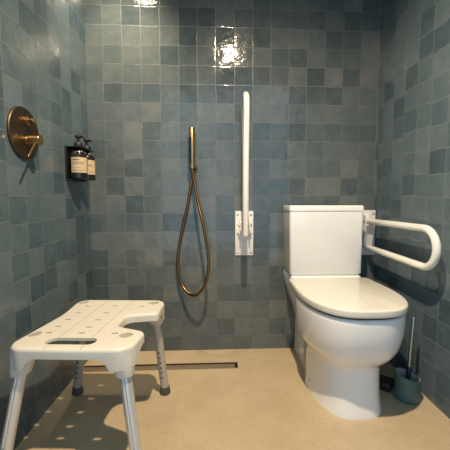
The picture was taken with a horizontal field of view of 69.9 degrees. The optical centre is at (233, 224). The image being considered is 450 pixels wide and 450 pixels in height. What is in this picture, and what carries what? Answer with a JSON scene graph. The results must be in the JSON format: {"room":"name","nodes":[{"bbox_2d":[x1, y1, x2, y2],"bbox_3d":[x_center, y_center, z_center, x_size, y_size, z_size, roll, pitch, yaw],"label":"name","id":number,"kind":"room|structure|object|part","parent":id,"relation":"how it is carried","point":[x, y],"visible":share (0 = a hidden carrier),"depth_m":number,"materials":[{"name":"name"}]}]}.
{"room":"accessible bathroom","nodes":[
{"label":"accessible bathroom","id":0,"kind":"room"},
{"bbox_2d":[0,0,93,449],"bbox_3d":[-0.782,-0.318,0.618,0.100,2.240,2.253,0,4,-3],"label":"wall","id":1,"kind":"structure","parent":0,"point":[46,249],"depth_m":1.28,"materials":[{"name":"tile"}]},
{"bbox_2d":[7,106,43,158],"bbox_3d":[-0.728,-0.329,1.159,0.061,0.185,0.183,0,4,-3],"label":"shower mixer","id":2,"kind":"object","parent":1,"relation":"attached to","point":[24,138],"visible":1,"depth_m":1.14,"materials":[{"name":"brown metal"}]},
{"bbox_3d":[-0.734,-0.376,1.160,0.033,0.032,0.032,0,4,-3],"label":"diverter knob","id":3,"kind":"part","parent":2,"relation":"part of","materials":[{"name":"gold metal"}]},
{"bbox_3d":[-0.705,-0.264,1.123,0.007,0.060,0.064,-1,4,-11],"label":"lever","id":4,"kind":"part","parent":2,"relation":"part of","materials":[{"name":"gold metal"}]},
{"bbox_3d":[-0.724,-0.306,1.162,0.053,0.039,0.039,0,4,-3],"label":"handle","id":5,"kind":"part","parent":2,"relation":"part of","materials":[{"name":"gold metal"}]},
{"bbox_2d":[64,145,93,181],"bbox_3d":[-0.743,-0.292,1.556,0.070,0.157,0.165,0,4,-3],"label":"holder","id":6,"kind":"object","parent":1,"relation":"attached to","point":[68,149],"visible":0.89,"depth_m":1.50,"materials":[{"name":"black metal"}]},
{"bbox_3d":[-0.775,-0.296,1.554,0.005,0.149,0.165,0,4,-3],"label":"plate","id":7,"kind":"part","parent":6,"relation":"part of","materials":[{"name":"black metal"}]},
{"bbox_2d":[66,178,85,181],"bbox_3d":[-0.763,-0.218,1.560,0.030,0.008,0.160,0,4,-3],"label":"holder","id":8,"kind":"object","parent":6,"relation":"on","point":[66,178],"depth_m":1.53,"materials":[{"name":"black metal"}]},
{"bbox_2d":[70,135,87,179],"bbox_3d":[-0.725,-0.316,1.504,0.076,0.203,0.076,0,4,-3],"label":"soap bottle","id":9,"kind":"object","parent":6,"relation":"in","point":[78,158],"visible":0.98,"depth_m":1.48,"materials":[{"name":"plastic"}]},
{"bbox_3d":[-0.740,-0.366,1.551,0.065,0.004,0.160,0,4,-3],"label":"neck plate","id":10,"kind":"part","parent":6,"relation":"part of","materials":[{"name":"black metal"}]},
{"bbox_2d":[83,139,95,180],"bbox_3d":[-0.729,-0.323,1.599,0.076,0.203,0.076,0,4,-3],"label":"soap bottle","id":11,"kind":"object","parent":6,"relation":"in","point":[91,159],"visible":0.58,"depth_m":1.58,"materials":[{"name":"plastic"}]},
{"bbox_2d":[15,348,449,449],"bbox_3d":[0.118,0.918,-0.279,1.802,0.100,4.503,0,4,-3],"label":"floor","id":12,"kind":"structure","parent":0,"point":[265,402],"depth_m":1.29,"materials":[{"name":"beige concrete"}]},
{"bbox_2d":[0,300,169,449],"bbox_3d":[-0.481,0.552,1.167,0.485,0.427,0.557,0,4,1],"label":"stool","id":13,"kind":"object","parent":12,"relation":"on","point":[117,347],"visible":1,"depth_m":0.98,"materials":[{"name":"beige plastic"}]},
{"bbox_3d":[-0.658,0.592,0.949,0.035,0.351,0.111,3,5,36],"label":"leg","id":14,"kind":"part","parent":13,"relation":"part of","materials":[{"name":"silver metal"}]},
{"bbox_3d":[-0.668,0.560,1.399,0.104,0.351,0.035,3,5,35],"label":"leg","id":15,"kind":"part","parent":13,"relation":"part of","materials":[{"name":"silver metal"}]},
{"bbox_3d":[-0.481,0.385,1.159,0.388,0.091,0.475,0,4,1],"label":"seat","id":16,"kind":"part","parent":13,"relation":"part of","materials":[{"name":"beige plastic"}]},
{"bbox_3d":[-0.298,0.592,0.945,0.120,0.351,0.035,4,5,42],"label":"leg","id":17,"kind":"part","parent":13,"relation":"part of","materials":[{"name":"silver metal"}]},
{"bbox_3d":[-0.319,0.560,1.397,0.035,0.351,0.088,2,5,28],"label":"leg","id":18,"kind":"part","parent":13,"relation":"part of","materials":[{"name":"silver metal"}]},
{"bbox_2d":[83,362,237,371],"bbox_3d":[-0.377,0.746,1.661,0.796,0.030,0.063,0,4,-3],"label":"floor drain","id":19,"kind":"object","parent":12,"relation":"in","point":[216,365],"visible":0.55,"depth_m":1.67,"materials":[{"name":"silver metal"}]},
{"bbox_2d":[283,205,408,419],"bbox_3d":[0.484,0.327,1.494,0.421,0.831,0.715,0,4,-3],"label":"toilet","id":20,"kind":"object","parent":12,"relation":"on","point":[348,325],"visible":1,"depth_m":1.32,"materials":[{"name":"white ceramic"}]},
{"bbox_3d":[0.471,-0.091,1.728,0.388,0.031,0.187,0,4,-3],"label":"cistern lid","id":21,"kind":"part","parent":20,"relation":"part of","materials":[{"name":"white ceramic"}]},
{"bbox_3d":[0.489,0.300,1.388,0.421,0.031,0.506,0,4,-3],"label":"lid","id":22,"kind":"part","parent":20,"relation":"part of","materials":[{"name":"white plastic"}]},
{"bbox_2d":[380,374,393,392],"bbox_3d":[0.677,0.726,1.493,0.105,0.034,0.080,3,5,37],"label":"box","id":23,"kind":"object","parent":12,"relation":"on","point":[386,383],"visible":0.44,"depth_m":1.46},
{"bbox_2d":[393,367,420,404],"bbox_3d":[0.747,0.691,1.390,0.103,0.119,0.103,0,4,-3],"label":"brush holder","id":24,"kind":"object","parent":12,"relation":"on","point":[406,391],"visible":0.97,"depth_m":1.35,"materials":[{"name":"green ceramic"}]},
{"bbox_2d":[405,317,414,379],"bbox_3d":[0.748,0.562,1.380,0.056,0.339,0.056,0,4,-3],"label":"toilet brush","id":25,"kind":"object","parent":24,"relation":"in","point":[408,368],"visible":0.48,"depth_m":1.38,"materials":[{"name":"metal"}]},
{"bbox_3d":[0.760,0.507,1.381,0.027,0.229,0.012,-2,4,-22],"label":"handle","id":26,"kind":"part","parent":25,"relation":"part of","materials":[{"name":"metal"}]},
{"bbox_2d":[84,0,381,350],"bbox_3d":[0.010,-0.403,1.832,1.802,2.240,0.100,0,4,-3],"label":"wall","id":27,"kind":"structure","parent":0,"point":[157,70],"depth_m":1.78,"materials":[{"name":"tile"}]},
{"bbox_2d":[176,127,209,296],"bbox_3d":[-0.207,-0.065,1.728,0.221,0.899,0.084,3,5,34],"label":"shower","id":28,"kind":"object","parent":27,"relation":"attached to","point":[191,129],"visible":0.99,"depth_m":1.71,"materials":[{"name":"gold metal"}]},
{"bbox_2d":[189,163,197,171],"bbox_3d":[-0.221,-0.311,1.740,0.046,0.045,0.072,0,4,-3],"label":"holder","id":29,"kind":"object","parent":27,"relation":"attached to","point":[191,165],"visible":0.84,"depth_m":1.71,"materials":[{"name":"brown metal"}]},
{"bbox_2d":[235,91,252,254],"bbox_3d":[0.063,-0.250,1.692,0.102,0.858,0.205,0,4,-3],"label":"grab bar","id":30,"kind":"object","parent":27,"relation":"attached to","point":[244,218],"visible":1,"depth_m":1.61,"materials":[{"name":"metal"}]},
{"bbox_3d":[0.058,0.046,1.812,0.102,0.250,0.006,0,4,-3],"label":"wall plate","id":31,"kind":"part","parent":30,"relation":"part of","materials":[{"name":"white metal"}]},
{"bbox_3d":[0.059,-0.307,1.665,0.037,0.738,0.161,0,4,-3],"label":"rail","id":32,"kind":"part","parent":30,"relation":"part of","materials":[{"name":"white metal"}]},
{"bbox_2d":[362,210,440,270],"bbox_3d":[0.773,0.065,1.534,0.100,0.257,0.633,0,4,-3],"label":"grab bar","id":33,"kind":"object","parent":27,"relation":"attached to","point":[369,221],"visible":0.8,"depth_m":1.49,"materials":[{"name":"metal"}]},
{"bbox_3d":[0.758,0.043,1.846,0.100,0.257,0.006,0,4,-3],"label":"wall plate","id":34,"kind":"part","parent":33,"relation":"part of","materials":[{"name":"white metal"}]},
{"bbox_2d":[374,0,449,418],"bbox_3d":[0.918,-0.324,0.701,0.100,2.240,2.253,0,4,-3],"label":"wall","id":35,"kind":"structure","parent":0,"point":[413,161],"depth_m":1.45,"materials":[{"name":"tile"}]}
]}

